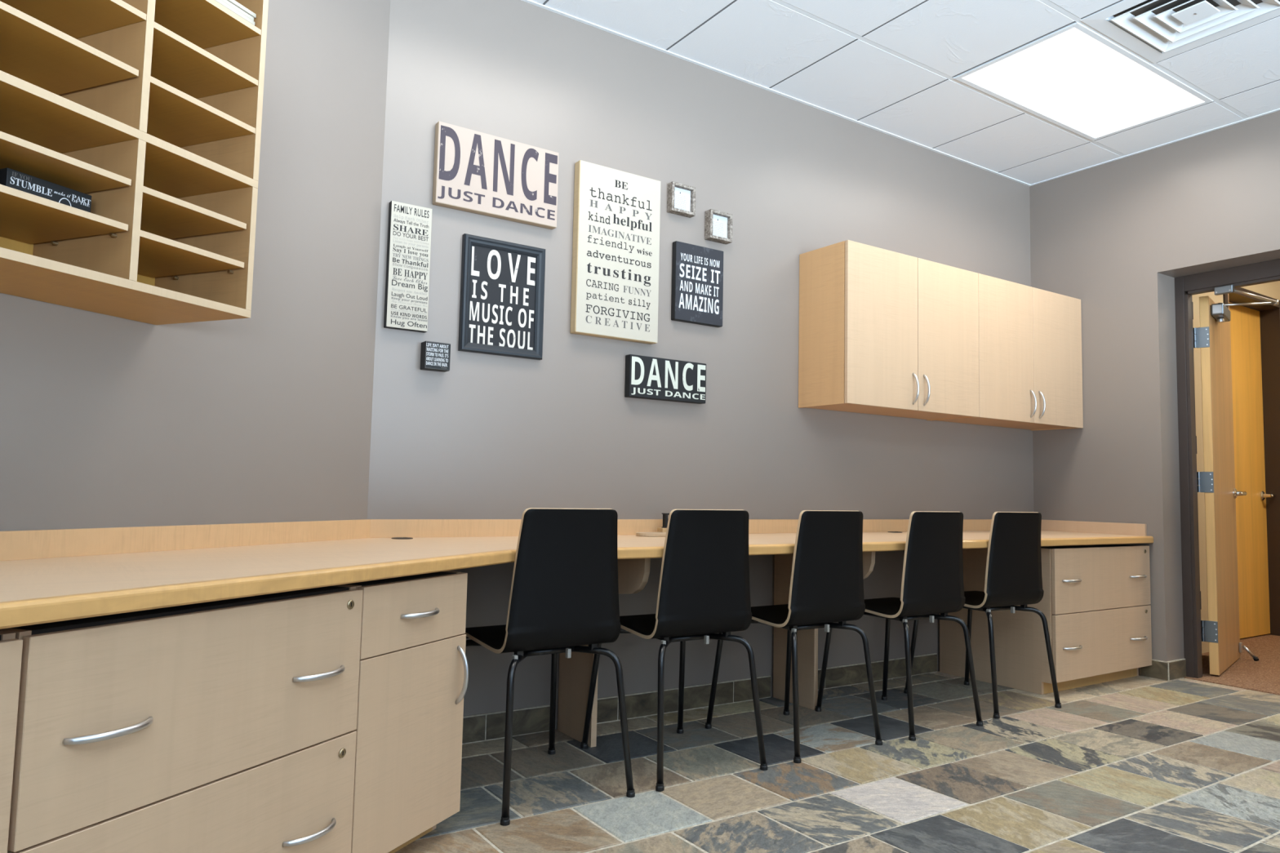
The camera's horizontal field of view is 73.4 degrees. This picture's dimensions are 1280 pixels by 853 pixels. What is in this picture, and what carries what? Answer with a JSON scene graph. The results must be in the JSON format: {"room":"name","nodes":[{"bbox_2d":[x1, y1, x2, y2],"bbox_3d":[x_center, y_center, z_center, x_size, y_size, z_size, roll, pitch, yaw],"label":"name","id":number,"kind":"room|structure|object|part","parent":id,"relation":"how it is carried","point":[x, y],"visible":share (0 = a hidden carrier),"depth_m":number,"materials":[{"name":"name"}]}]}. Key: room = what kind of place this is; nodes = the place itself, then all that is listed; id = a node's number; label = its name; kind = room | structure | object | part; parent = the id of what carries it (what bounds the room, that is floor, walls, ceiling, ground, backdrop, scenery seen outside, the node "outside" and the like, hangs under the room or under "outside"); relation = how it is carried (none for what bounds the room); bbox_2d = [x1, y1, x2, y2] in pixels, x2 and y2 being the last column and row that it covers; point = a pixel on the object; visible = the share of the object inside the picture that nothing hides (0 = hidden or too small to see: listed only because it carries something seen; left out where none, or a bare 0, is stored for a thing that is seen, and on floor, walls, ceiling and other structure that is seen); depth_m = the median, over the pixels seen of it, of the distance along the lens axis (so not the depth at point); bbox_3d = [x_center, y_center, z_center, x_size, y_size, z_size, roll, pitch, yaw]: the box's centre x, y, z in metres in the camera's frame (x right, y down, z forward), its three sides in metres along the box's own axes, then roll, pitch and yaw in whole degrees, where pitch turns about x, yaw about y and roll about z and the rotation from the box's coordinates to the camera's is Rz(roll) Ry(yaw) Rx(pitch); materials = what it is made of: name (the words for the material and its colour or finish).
{"room":"office workroom","nodes":[
{"label":"office workroom","id":0,"kind":"room"},
{"bbox_2d":[0,519,370,560],"bbox_3d":[-1.419,0.258,1.835,0.019,0.064,2.500,-1,-5,22],"label":"backsplash","id":1,"kind":"structure","parent":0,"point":[59,543],"depth_m":2.24,"materials":[{"name":"brown wood"}]},
{"bbox_2d":[0,0,390,531],"bbox_3d":[-1.786,-0.487,1.149,0.120,3.036,4.240,-1,-5,22],"label":"wall","id":2,"kind":"structure","parent":0,"point":[106,421],"depth_m":2.58,"materials":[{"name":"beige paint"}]},
{"bbox_2d":[0,130,257,324],"bbox_3d":[-1.233,-0.455,1.894,0.329,0.326,0.650,-1,-5,22],"label":"shelf","id":3,"kind":"object","parent":2,"relation":"attached to","point":[140,253],"visible":1,"depth_m":1.89,"materials":[{"name":"brown wood"}]},
{"bbox_2d":[0,167,91,212],"bbox_3d":[-1.228,-0.469,1.769,0.043,0.064,0.171,-1,-5,22],"label":"box sign","id":4,"kind":"object","parent":3,"relation":"on","point":[9,177],"visible":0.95,"depth_m":1.75,"materials":[{"name":"black paint"}]},
{"bbox_3d":[-1.292,-0.433,1.747,0.317,0.014,0.302,-1,-5,22],"label":"shelf","id":5,"kind":"part","parent":3,"relation":"part of","materials":[{"name":"brown wood"}]},
{"bbox_3d":[-1.290,-0.531,1.755,0.317,0.014,0.302,-1,-5,22],"label":"shelf","id":6,"kind":"part","parent":3,"relation":"part of","materials":[{"name":"brown wood"}]},
{"bbox_3d":[-1.381,-0.462,1.958,0.006,0.308,0.616,-1,-5,22],"label":"panel","id":7,"kind":"part","parent":3,"relation":"part of","materials":[{"name":"brown wood"}]},
{"bbox_3d":[-1.171,-0.404,2.037,0.320,0.014,0.278,-1,-5,22],"label":"shelf","id":8,"kind":"part","parent":3,"relation":"part of","materials":[{"name":"brown wood"}]},
{"bbox_3d":[-1.169,-0.501,2.044,0.320,0.014,0.278,-1,-5,22],"label":"shelf","id":9,"kind":"part","parent":3,"relation":"part of","materials":[{"name":"brown wood"}]},
{"bbox_3d":[-1.112,-0.439,2.187,0.328,0.308,0.016,-1,-5,22],"label":"panel","id":10,"kind":"part","parent":3,"relation":"part of","materials":[{"name":"brown wood"}]},
{"bbox_2d":[0,0,268,198],"bbox_3d":[-1.222,-0.942,1.931,0.329,0.651,0.650,-1,-5,22],"label":"shelf","id":11,"kind":"object","parent":2,"relation":"attached to","point":[184,78],"visible":0.92,"depth_m":1.92,"materials":[{"name":"brown wood"}]},
{"bbox_3d":[-1.285,-0.772,1.773,0.317,0.014,0.302,-1,-5,22],"label":"shelf","id":12,"kind":"part","parent":11,"relation":"part of","materials":[{"name":"brown wood"}]},
{"bbox_3d":[-1.280,-0.900,1.785,0.320,0.014,0.308,-1,-5,22],"label":"shelf","id":13,"kind":"part","parent":11,"relation":"part of","materials":[{"name":"brown wood"}]},
{"bbox_3d":[-1.161,-0.746,2.067,0.320,0.014,0.289,-1,-5,22],"label":"shelf","id":14,"kind":"part","parent":11,"relation":"part of","materials":[{"name":"brown wood"}]},
{"bbox_3d":[-1.159,-0.869,2.077,0.320,0.014,0.289,-1,-5,22],"label":"shelf","id":15,"kind":"part","parent":11,"relation":"part of","materials":[{"name":"brown wood"}]},
{"bbox_3d":[-1.156,-1.000,2.087,0.320,0.014,0.289,-1,-5,22],"label":"shelf","id":16,"kind":"part","parent":11,"relation":"part of","materials":[{"name":"brown wood"}]},
{"bbox_3d":[-1.101,-0.918,2.224,0.328,0.614,0.016,-1,-5,22],"label":"panel","id":17,"kind":"part","parent":11,"relation":"part of","materials":[{"name":"brown wood"}]},
{"bbox_3d":[-1.148,-1.012,2.088,0.272,0.010,0.275,-1,-5,22],"label":"board","id":18,"kind":"object","parent":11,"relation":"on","visible":0},
{"bbox_2d":[214,0,254,25],"bbox_3d":[-1.146,-1.022,2.089,0.274,0.010,0.270,-1,-5,22],"label":"board","id":19,"kind":"object","parent":18,"relation":"on","point":[220,2],"visible":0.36,"depth_m":2.11,"materials":[{"name":"beige paint"}]},
{"bbox_2d":[221,0,253,21],"bbox_3d":[-1.148,-1.033,2.088,0.272,0.010,0.272,-1,-5,22],"label":"board","id":20,"kind":"object","parent":19,"relation":"on","point":[227,2],"visible":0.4,"depth_m":2.12,"materials":[{"name":"beige paint"}]},
{"bbox_2d":[227,0,256,17],"bbox_3d":[-1.145,-1.044,2.092,0.274,0.010,0.272,-1,-5,22],"label":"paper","id":21,"kind":"object","parent":20,"relation":"on","point":[233,2],"visible":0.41,"depth_m":2.13,"materials":[{"name":"white paper"}]},
{"bbox_2d":[367,0,1033,729],"bbox_3d":[0.575,-0.212,4.114,4.300,3.036,0.120,4,-5,-33],"label":"wall","id":22,"kind":"structure","parent":0,"point":[487,436],"depth_m":3.74,"materials":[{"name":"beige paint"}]},
{"bbox_2d":[383,200,432,333],"bbox_3d":[-0.837,-0.576,3.105,0.152,0.457,0.030,4,-5,-33],"label":"wooden sign","id":23,"kind":"object","parent":22,"relation":"attached to","point":[410,226],"visible":1,"depth_m":3.09,"materials":[{"name":"white paint"}]},
{"bbox_2d":[420,341,450,372],"bbox_3d":[-0.746,-0.255,3.134,0.096,0.100,0.050,4,-5,-33],"label":"box sign","id":24,"kind":"object","parent":22,"relation":"attached to","point":[434,356],"visible":1,"depth_m":3.11,"materials":[{"name":"black paint"}]},
{"bbox_2d":[432,120,559,229],"bbox_3d":[-0.547,-0.962,3.316,0.503,0.308,0.038,4,-5,-33],"label":"wooden sign","id":25,"kind":"object","parent":22,"relation":"attached to","point":[477,172],"visible":1,"depth_m":3.29,"materials":[{"name":"beige paint"}]},
{"bbox_2d":[457,233,545,359],"bbox_3d":[-0.525,-0.494,3.309,0.340,0.442,0.027,4,-5,-33],"label":"framed sign","id":26,"kind":"object","parent":22,"relation":"attached to","point":[501,304],"visible":1,"depth_m":3.30,"materials":[{"name":"black wood"}]},
{"bbox_2d":[468,244,536,350],"bbox_3d":[-0.530,-0.494,3.315,0.280,0.382,0.010,4,-5,-33],"label":"print","id":27,"kind":"object","parent":26,"relation":"attached to","point":[502,278],"depth_m":3.31},
{"bbox_2d":[0,519,1153,629],"bbox_3d":[0.154,0.400,3.020,1.554,0.100,6.236,-3,-6,44],"label":"countertop","id":28,"kind":"structure","parent":22,"relation":"attached to","point":[59,575],"depth_m":2.15,"materials":[{"name":"brown wood"}]},
{"bbox_2d":[635,532,666,537],"bbox_3d":[0.057,0.442,3.518,0.156,0.014,0.104,4,-5,-33],"label":"wooden tray","id":29,"kind":"object","parent":28,"relation":"on","point":[637,534],"visible":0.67,"depth_m":3.47,"materials":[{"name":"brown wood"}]},
{"bbox_2d":[657,528,666,532],"bbox_3d":[0.139,0.444,3.633,0.134,0.030,0.041,4,-5,-33],"label":"wooden block","id":30,"kind":"object","parent":28,"relation":"on","point":[659,530],"visible":0.07,"depth_m":3.59,"materials":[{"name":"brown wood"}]},
{"bbox_2d":[661,513,669,528],"bbox_3d":[0.116,0.397,3.622,0.047,0.061,0.020,4,-5,-33],"label":"ornament","id":31,"kind":"object","parent":30,"relation":"on","point":[665,519],"visible":0.59,"depth_m":3.61,"materials":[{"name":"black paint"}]},
{"bbox_2d":[570,160,660,344],"bbox_3d":[-0.096,-0.720,3.596,0.402,0.709,0.048,4,-5,-33],"label":"wooden sign","id":32,"kind":"object","parent":22,"relation":"attached to","point":[615,247],"visible":1,"depth_m":3.56,"materials":[{"name":"beige paint"}]},
{"bbox_2d":[624,354,706,404],"bbox_3d":[0.115,-0.201,3.710,0.404,0.178,0.040,4,-5,-33],"label":"box sign","id":33,"kind":"object","parent":22,"relation":"attached to","point":[646,377],"visible":1,"depth_m":3.68,"materials":[{"name":"black paint"}]},
{"bbox_2d":[369,519,991,537],"bbox_3d":[0.721,0.474,4.085,4.004,0.064,0.019,4,-5,-33],"label":"backsplash","id":34,"kind":"structure","parent":22,"relation":"attached to","point":[379,528],"depth_m":3.26,"materials":[{"name":"brown wood"}]},
{"bbox_2d":[666,181,695,217],"bbox_3d":[0.184,-1.005,3.805,0.128,0.129,0.039,4,-5,-33],"label":"shadow box","id":35,"kind":"object","parent":22,"relation":"attached to","point":[681,197],"visible":1,"depth_m":3.80,"materials":[{"name":"grey wood"}]},
{"bbox_2d":[671,240,723,327],"bbox_3d":[0.259,-0.633,3.837,0.269,0.349,0.032,4,-5,-33],"label":"wooden sign","id":36,"kind":"object","parent":22,"relation":"attached to","point":[697,271],"visible":1,"depth_m":3.81,"materials":[{"name":"black paint"}]},
{"bbox_2d":[462,653,937,744],"bbox_3d":[0.319,1.182,3.779,3.070,0.102,0.012,4,-5,-33],"label":"baseboard","id":37,"kind":"structure","parent":22,"relation":"attached to","point":[487,726],"depth_m":3.66,"materials":[{"name":"tile"}]},
{"bbox_2d":[704,208,732,244],"bbox_3d":[0.358,-0.909,3.913,0.127,0.131,0.044,4,-5,-33],"label":"shadow box","id":38,"kind":"object","parent":22,"relation":"attached to","point":[717,224],"visible":1,"depth_m":3.91,"materials":[{"name":"grey wood"}]},
{"bbox_2d":[798,240,979,420],"bbox_3d":[1.278,-0.447,4.311,0.976,0.756,0.352,4,-5,-33],"label":"upper cabinet","id":39,"kind":"object","parent":22,"relation":"attached to","point":[882,331],"visible":1,"depth_m":4.12,"materials":[{"name":"brown wood"}]},
{"bbox_3d":[1.148,-0.468,4.069,0.489,0.756,0.019,4,-5,-33],"label":"door","id":40,"kind":"part","parent":39,"relation":"part of","materials":[{"name":"brown wood"}]},
{"bbox_3d":[1.330,-0.184,4.141,0.010,0.155,0.040,4,-5,-33],"label":"handle","id":41,"kind":"part","parent":39,"relation":"part of","materials":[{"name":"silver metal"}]},
{"bbox_3d":[1.397,-0.179,4.186,0.010,0.155,0.040,4,-5,-33],"label":"handle","id":42,"kind":"part","parent":39,"relation":"part of","materials":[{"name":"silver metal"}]},
{"bbox_3d":[1.555,-0.439,4.338,0.482,0.756,0.019,4,-5,-33],"label":"door","id":43,"kind":"part","parent":39,"relation":"part of","materials":[{"name":"brown wood"}]},
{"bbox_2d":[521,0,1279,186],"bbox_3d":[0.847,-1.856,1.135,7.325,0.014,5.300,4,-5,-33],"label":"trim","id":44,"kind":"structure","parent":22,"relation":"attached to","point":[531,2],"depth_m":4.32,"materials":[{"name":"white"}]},
{"bbox_2d":[937,273,1083,431],"bbox_3d":[2.092,-0.389,4.849,0.976,0.756,0.352,4,-5,-33],"label":"upper cabinet","id":45,"kind":"object","parent":22,"relation":"attached to","point":[1030,363],"visible":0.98,"depth_m":4.71,"materials":[{"name":"brown wood"}]},
{"bbox_3d":[1.961,-0.410,4.607,0.487,0.756,0.019,4,-5,-33],"label":"door","id":46,"kind":"part","parent":45,"relation":"part of","materials":[{"name":"brown wood"}]},
{"bbox_3d":[2.142,-0.126,4.679,0.010,0.155,0.040,4,-5,-33],"label":"handle","id":47,"kind":"part","parent":45,"relation":"part of","materials":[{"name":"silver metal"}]},
{"bbox_3d":[2.212,-0.121,4.725,0.010,0.155,0.040,4,-5,-33],"label":"handle","id":48,"kind":"part","parent":45,"relation":"part of","materials":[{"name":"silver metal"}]},
{"bbox_3d":[2.368,-0.381,4.876,0.484,0.756,0.019,4,-5,-33],"label":"door","id":49,"kind":"part","parent":45,"relation":"part of","materials":[{"name":"brown wood"}]},
{"bbox_2d":[395,634,1279,852],"bbox_3d":[2.147,1.165,1.758,11.315,0.104,5.597,4,-5,-33],"label":"floor","id":50,"kind":"structure","parent":0,"point":[1137,764],"depth_m":2.87,"materials":[{"name":"tile"}]},
{"bbox_2d":[0,631,22,852],"bbox_3d":[-1.375,0.634,1.017,0.692,0.700,0.806,-1,-5,22],"label":"base cabinet","id":51,"kind":"object","parent":50,"relation":"on","point":[11,648],"visible":1,"depth_m":1.27,"materials":[{"name":"brown wood"}]},
{"bbox_2d":[0,585,363,852],"bbox_3d":[-1.077,0.694,1.738,0.690,0.700,0.748,-1,-5,22],"label":"file cabinet","id":52,"kind":"object","parent":50,"relation":"on","point":[228,726],"visible":0.99,"depth_m":1.57,"materials":[{"name":"brown wood"}]},
{"bbox_3d":[-0.861,0.501,1.412,0.038,0.013,0.155,-1,-5,22],"label":"handle","id":53,"kind":"part","parent":52,"relation":"part of","materials":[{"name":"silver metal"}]},
{"bbox_3d":[-0.802,0.825,1.614,0.019,0.314,0.744,-1,-5,22],"label":"drawer","id":54,"kind":"part","parent":52,"relation":"part of","materials":[{"name":"brown wood"}]},
{"bbox_3d":[-0.688,0.861,1.820,0.037,0.013,0.150,-1,-5,22],"label":"handle","id":55,"kind":"part","parent":52,"relation":"part of","materials":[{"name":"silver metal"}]},
{"bbox_3d":[-0.679,0.533,1.849,0.037,0.013,0.150,-1,-5,22],"label":"handle","id":56,"kind":"part","parent":52,"relation":"part of","materials":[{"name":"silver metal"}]},
{"bbox_2d":[338,571,468,852],"bbox_3d":[-0.851,0.740,2.281,0.692,0.700,0.429,-1,-5,22],"label":"base cabinet","id":57,"kind":"object","parent":50,"relation":"on","point":[413,682],"visible":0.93,"depth_m":2.14,"materials":[{"name":"brown wood"}]},
{"bbox_3d":[-0.575,0.794,2.162,0.019,0.474,0.428,-1,-5,22],"label":"door","id":58,"kind":"part","parent":57,"relation":"part of","materials":[{"name":"brown wood"}]},
{"bbox_3d":[-0.569,0.472,2.185,0.019,0.165,0.424,-1,-5,22],"label":"drawer","id":59,"kind":"part","parent":57,"relation":"part of","materials":[{"name":"brown wood"}]},
{"bbox_3d":[-0.545,0.473,2.175,0.037,0.013,0.150,-1,-5,22],"label":"handle","id":60,"kind":"part","parent":57,"relation":"part of","materials":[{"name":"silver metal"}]},
{"bbox_3d":[-0.481,0.674,2.324,0.040,0.157,0.010,-1,-5,22],"label":"handle","id":61,"kind":"part","parent":57,"relation":"part of","materials":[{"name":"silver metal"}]},
{"bbox_2d":[463,507,635,826],"bbox_3d":[-0.336,0.698,2.756,0.451,0.878,0.525,4,-5,-35],"label":"chair","id":62,"kind":"object","parent":50,"relation":"on","point":[564,597],"visible":0.91,"depth_m":2.61,"materials":[{"name":"black wood"}]},
{"bbox_3d":[-0.567,0.908,2.796,0.207,0.434,0.030,0,-4,15],"label":"leg","id":63,"kind":"part","parent":62,"relation":"part of","materials":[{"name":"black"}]},
{"bbox_3d":[-0.368,0.891,2.509,0.030,0.434,0.207,1,-4,6],"label":"leg","id":64,"kind":"part","parent":62,"relation":"part of","materials":[{"name":"black metal"}]},
{"bbox_3d":[-0.313,0.927,2.972,0.030,0.434,0.207,1,-4,6],"label":"leg","id":65,"kind":"part","parent":62,"relation":"part of","materials":[{"name":"black metal"}]},
{"bbox_3d":[-0.336,0.698,2.756,0.282,0.030,0.302,4,-5,-35],"label":"seat frame","id":66,"kind":"part","parent":62,"relation":"part of","materials":[{"name":"black metal"}]},
{"bbox_3d":[-0.113,0.910,2.685,0.207,0.434,0.030,0,-4,15],"label":"leg","id":67,"kind":"part","parent":62,"relation":"part of","materials":[{"name":"black metal"}]},
{"bbox_2d":[557,558,650,747],"bbox_3d":[-0.142,0.812,3.133,0.022,0.716,0.584,4,-5,-33],"label":"panel","id":68,"kind":"object","parent":50,"relation":"on","point":[575,671],"visible":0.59,"depth_m":3.20,"materials":[{"name":"brown wood"}]},
{"bbox_2d":[580,509,767,791],"bbox_3d":[0.119,0.730,3.057,0.451,0.878,0.525,4,-5,-32],"label":"chair","id":69,"kind":"object","parent":50,"relation":"on","point":[704,592],"visible":0.93,"depth_m":2.91,"materials":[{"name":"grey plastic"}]},
{"bbox_3d":[-0.110,0.942,3.107,0.207,0.434,0.030,0,-5,18],"label":"leg","id":70,"kind":"part","parent":69,"relation":"part of","materials":[{"name":"black metal"}]},
{"bbox_3d":[0.076,0.923,2.812,0.030,0.434,0.207,1,-4,8],"label":"leg","id":71,"kind":"part","parent":69,"relation":"part of","materials":[{"name":"black metal"}]},
{"bbox_3d":[0.119,0.731,3.057,0.282,0.030,0.302,4,-5,-32],"label":"seat frame","id":72,"kind":"part","parent":69,"relation":"part of","materials":[{"name":"black metal"}]},
{"bbox_3d":[0.152,0.960,3.271,0.030,0.434,0.207,1,-4,8],"label":"leg","id":73,"kind":"part","parent":69,"relation":"part of","materials":[{"name":"black metal"}]},
{"bbox_3d":[0.338,0.941,2.975,0.207,0.434,0.030,0,-5,18],"label":"leg","id":74,"kind":"part","parent":69,"relation":"part of","materials":[{"name":"black metal"}]},
{"bbox_2d":[705,510,882,763],"bbox_3d":[0.597,0.764,3.368,0.451,0.878,0.525,4,-5,-34],"label":"chair","id":75,"kind":"object","parent":50,"relation":"on","point":[827,582],"visible":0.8,"depth_m":3.23,"materials":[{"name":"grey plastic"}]},
{"bbox_3d":[0.366,0.975,3.410,0.207,0.434,0.030,0,-4,16],"label":"leg","id":76,"kind":"part","parent":75,"relation":"part of","materials":[{"name":"black metal"}]},
{"bbox_3d":[0.623,0.993,3.583,0.030,0.434,0.207,1,-4,6],"label":"leg","id":77,"kind":"part","parent":75,"relation":"part of","materials":[{"name":"black metal"}]},
{"bbox_3d":[0.562,0.957,3.121,0.030,0.434,0.207,1,-4,6],"label":"leg","id":78,"kind":"part","parent":75,"relation":"part of","materials":[{"name":"black metal"}]},
{"bbox_3d":[0.597,0.764,3.368,0.282,0.030,0.302,4,-5,-34],"label":"seat frame","id":79,"kind":"part","parent":75,"relation":"part of","materials":[{"name":"black metal"}]},
{"bbox_3d":[0.819,0.976,3.293,0.207,0.434,0.030,0,-4,16],"label":"leg","id":80,"kind":"part","parent":75,"relation":"part of","materials":[{"name":"black metal"}]},
{"bbox_2d":[773,551,875,710],"bbox_3d":[0.792,0.879,3.752,0.022,0.716,0.584,4,-5,-33],"label":"panel","id":81,"kind":"object","parent":50,"relation":"on","point":[807,639],"visible":0.39,"depth_m":3.85,"materials":[{"name":"brown wood"}]},
{"bbox_2d":[815,511,983,741],"bbox_3d":[1.098,0.798,3.672,0.451,0.878,0.525,4,-5,-33],"label":"chair","id":82,"kind":"object","parent":50,"relation":"on","point":[932,584],"visible":0.85,"depth_m":3.53,"materials":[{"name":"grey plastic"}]},
{"bbox_3d":[0.868,1.009,3.716,0.207,0.434,0.030,0,-4,16],"label":"leg","id":83,"kind":"part","parent":82,"relation":"part of","materials":[{"name":"black metal"}]},
{"bbox_3d":[1.126,1.027,3.887,0.030,0.434,0.207,1,-4,7],"label":"leg","id":84,"kind":"part","parent":82,"relation":"part of","materials":[{"name":"black metal"}]},
{"bbox_3d":[1.098,0.798,3.672,0.282,0.030,0.302,4,-5,-33],"label":"seat frame","id":85,"kind":"part","parent":82,"relation":"part of","materials":[{"name":"black metal"}]},
{"bbox_3d":[1.062,0.991,3.425,0.030,0.434,0.207,1,-4,7],"label":"leg","id":86,"kind":"part","parent":82,"relation":"part of","materials":[{"name":"black metal"}]},
{"bbox_3d":[1.320,1.009,3.596,0.207,0.434,0.030,0,-4,16],"label":"leg","id":87,"kind":"part","parent":82,"relation":"part of","materials":[{"name":"black metal"}]},
{"bbox_2d":[903,511,1061,719],"bbox_3d":[1.593,0.836,4.030,0.451,0.878,0.525,4,-5,-30],"label":"chair","id":88,"kind":"object","parent":50,"relation":"on","point":[1013,573],"visible":0.8,"depth_m":3.88,"materials":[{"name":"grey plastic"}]},
{"bbox_3d":[1.367,1.047,4.088,0.207,0.434,0.030,0,-5,20],"label":"leg","id":89,"kind":"part","parent":88,"relation":"part of","materials":[{"name":"black metal"}]},
{"bbox_3d":[1.635,1.065,4.243,0.030,0.434,0.207,0,-4,10],"label":"leg","id":90,"kind":"part","parent":88,"relation":"part of","materials":[{"name":"black metal"}]},
{"bbox_3d":[1.543,1.028,3.786,0.030,0.434,0.207,0,-4,10],"label":"leg","id":91,"kind":"part","parent":88,"relation":"part of","materials":[{"name":"black metal"}]},
{"bbox_3d":[1.593,0.836,4.030,0.282,0.030,0.302,4,-5,-30],"label":"seat frame","id":92,"kind":"part","parent":88,"relation":"part of","materials":[{"name":"black metal"}]},
{"bbox_3d":[1.811,1.046,3.941,0.207,0.434,0.030,0,-5,20],"label":"leg","id":93,"kind":"part","parent":88,"relation":"part of","materials":[{"name":"black metal"}]},
{"bbox_2d":[939,544,1151,694],"bbox_3d":[2.191,0.981,4.612,0.912,0.701,0.690,4,-5,-33],"label":"file cabinet","id":94,"kind":"object","parent":50,"relation":"on","point":[1095,602],"visible":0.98,"depth_m":4.33,"materials":[{"name":"brown wood"}]},
{"bbox_3d":[2.114,0.751,4.182,0.155,0.013,0.038,4,-5,-33],"label":"handle","id":95,"kind":"part","parent":94,"relation":"part of","materials":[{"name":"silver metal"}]},
{"bbox_3d":[2.105,1.072,4.157,0.155,0.013,0.038,4,-5,-33],"label":"handle","id":96,"kind":"part","parent":94,"relation":"part of","materials":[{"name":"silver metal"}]},
{"bbox_3d":[2.362,0.772,4.377,0.903,0.312,0.019,4,-5,-33],"label":"drawer","id":97,"kind":"part","parent":94,"relation":"part of","materials":[{"name":"brown wood"}]},
{"bbox_3d":[2.355,1.090,4.353,0.903,0.316,0.019,4,-5,-33],"label":"drawer","id":98,"kind":"part","parent":94,"relation":"part of","materials":[{"name":"brown wood"}]},
{"bbox_3d":[2.637,0.792,4.528,0.155,0.013,0.038,4,-5,-33],"label":"handle","id":99,"kind":"part","parent":94,"relation":"part of","materials":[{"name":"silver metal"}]},
{"bbox_3d":[2.625,1.111,4.501,0.155,0.013,0.038,4,-5,-33],"label":"handle","id":100,"kind":"part","parent":94,"relation":"part of","materials":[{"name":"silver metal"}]},
{"bbox_2d":[531,0,1279,184],"bbox_3d":[0.838,-1.905,1.114,7.950,0.100,5.570,4,-5,-33],"label":"ceiling","id":101,"kind":"structure","parent":0,"point":[891,66],"depth_m":3.83,"materials":[{"name":"white tile"}]},
{"bbox_2d":[953,22,1213,141],"bbox_3d":[2.123,-1.611,4.088,1.199,0.022,0.590,4,-5,-33],"label":"recessed light","id":102,"kind":"object","parent":101,"relation":"in","point":[1073,77],"visible":0.98,"depth_m":4.04,"materials":[{"name":"white plastic"}]},
{"bbox_2d":[1080,0,1279,62],"bbox_3d":[2.207,-1.654,3.413,0.598,0.032,0.598,4,-5,-33],"label":"ceiling vent","id":103,"kind":"object","parent":101,"relation":"in","point":[1156,30],"visible":1,"depth_m":3.49,"materials":[{"name":"white metal"}]},
{"bbox_3d":[2.207,-1.642,3.412,0.124,0.008,0.124,4,-5,-33],"label":"plate","id":104,"kind":"part","parent":103,"relation":"part of","materials":[{"name":"white metal"}]},
{"bbox_2d":[1029,110,1279,675],"bbox_3d":[3.953,-0.210,3.175,0.290,3.036,5.420,4,-5,-33],"label":"wall","id":105,"kind":"structure","parent":0,"point":[1115,237],"depth_m":4.74,"materials":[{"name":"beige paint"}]},
{"bbox_2d":[1040,520,1146,536],"bbox_3d":[2.561,0.576,4.910,0.018,0.064,0.634,4,-5,-33],"label":"backsplash","id":106,"kind":"structure","parent":105,"relation":"attached to","point":[1114,528],"depth_m":4.87,"materials":[{"name":"beige laminate"}]},
{"bbox_2d":[1140,658,1186,681],"bbox_3d":[2.817,1.300,4.626,0.200,0.102,0.144,4,-5,-33],"label":"baseboard","id":107,"kind":"structure","parent":105,"relation":"attached to","point":[1169,671],"depth_m":4.56,"materials":[{"name":"stone"}]},
{"bbox_2d":[1174,258,1279,678],"bbox_3d":[3.225,0.240,4.372,0.126,2.187,0.861,4,-5,-33],"label":"trim","id":108,"kind":"structure","parent":105,"relation":"attached to","point":[1221,282],"depth_m":4.67,"materials":[{"name":"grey metal"}]},
{"bbox_3d":[3.049,0.148,4.721,0.038,1.695,0.006,4,-5,-33],"label":"hinge plate","id":109,"kind":"part","parent":108,"relation":"part of","materials":[{"name":"brown metal"}]},
{"bbox_2d":[1192,288,1278,675],"bbox_3d":[3.424,0.324,4.860,0.336,2.100,0.918,-3,-6,44],"label":"door","id":110,"kind":"structure","parent":105,"relation":"in","point":[1221,630],"depth_m":4.82,"materials":[{"name":"brown wood"}]},
{"bbox_3d":[3.614,0.403,5.176,0.067,0.066,0.153,-3,-6,42],"label":"lever handle","id":111,"kind":"part","parent":110,"relation":"part of","materials":[{"name":"silver metal"}]},
{"bbox_3d":[3.351,-0.703,4.817,0.587,0.061,0.188,4,-5,-33],"label":"closer arm","id":112,"kind":"part","parent":110,"relation":"part of","materials":[{"name":"silver metal"}]},
{"bbox_2d":[1191,280,1279,653],"bbox_3d":[4.233,0.022,5.995,3.310,3.010,0.120,4,-5,-33],"label":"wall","id":113,"kind":"structure","parent":0,"point":[1272,289],"depth_m":5.48,"materials":[{"name":"beige paint"}]},
{"bbox_2d":[1222,287,1279,635],"bbox_3d":[4.233,0.269,6.014,0.940,2.420,0.198,4,-5,-33],"label":"door frame","id":114,"kind":"structure","parent":113,"relation":"attached to","point":[1269,314],"depth_m":6.23,"materials":[{"name":"brown wood"}]},
{"bbox_2d":[1229,302,1275,638],"bbox_3d":[4.260,0.296,6.055,0.844,2.350,0.112,4,-5,-33],"label":"door","id":115,"kind":"structure","parent":113,"relation":"in","point":[1245,322],"depth_m":6.13,"materials":[{"name":"brown wood"}]},
{"bbox_3d":[4.556,0.502,6.212,0.154,0.066,0.067,4,-5,-33],"label":"lever handle","id":116,"kind":"part","parent":115,"relation":"part of","materials":[{"name":"silver metal"}]}
]}

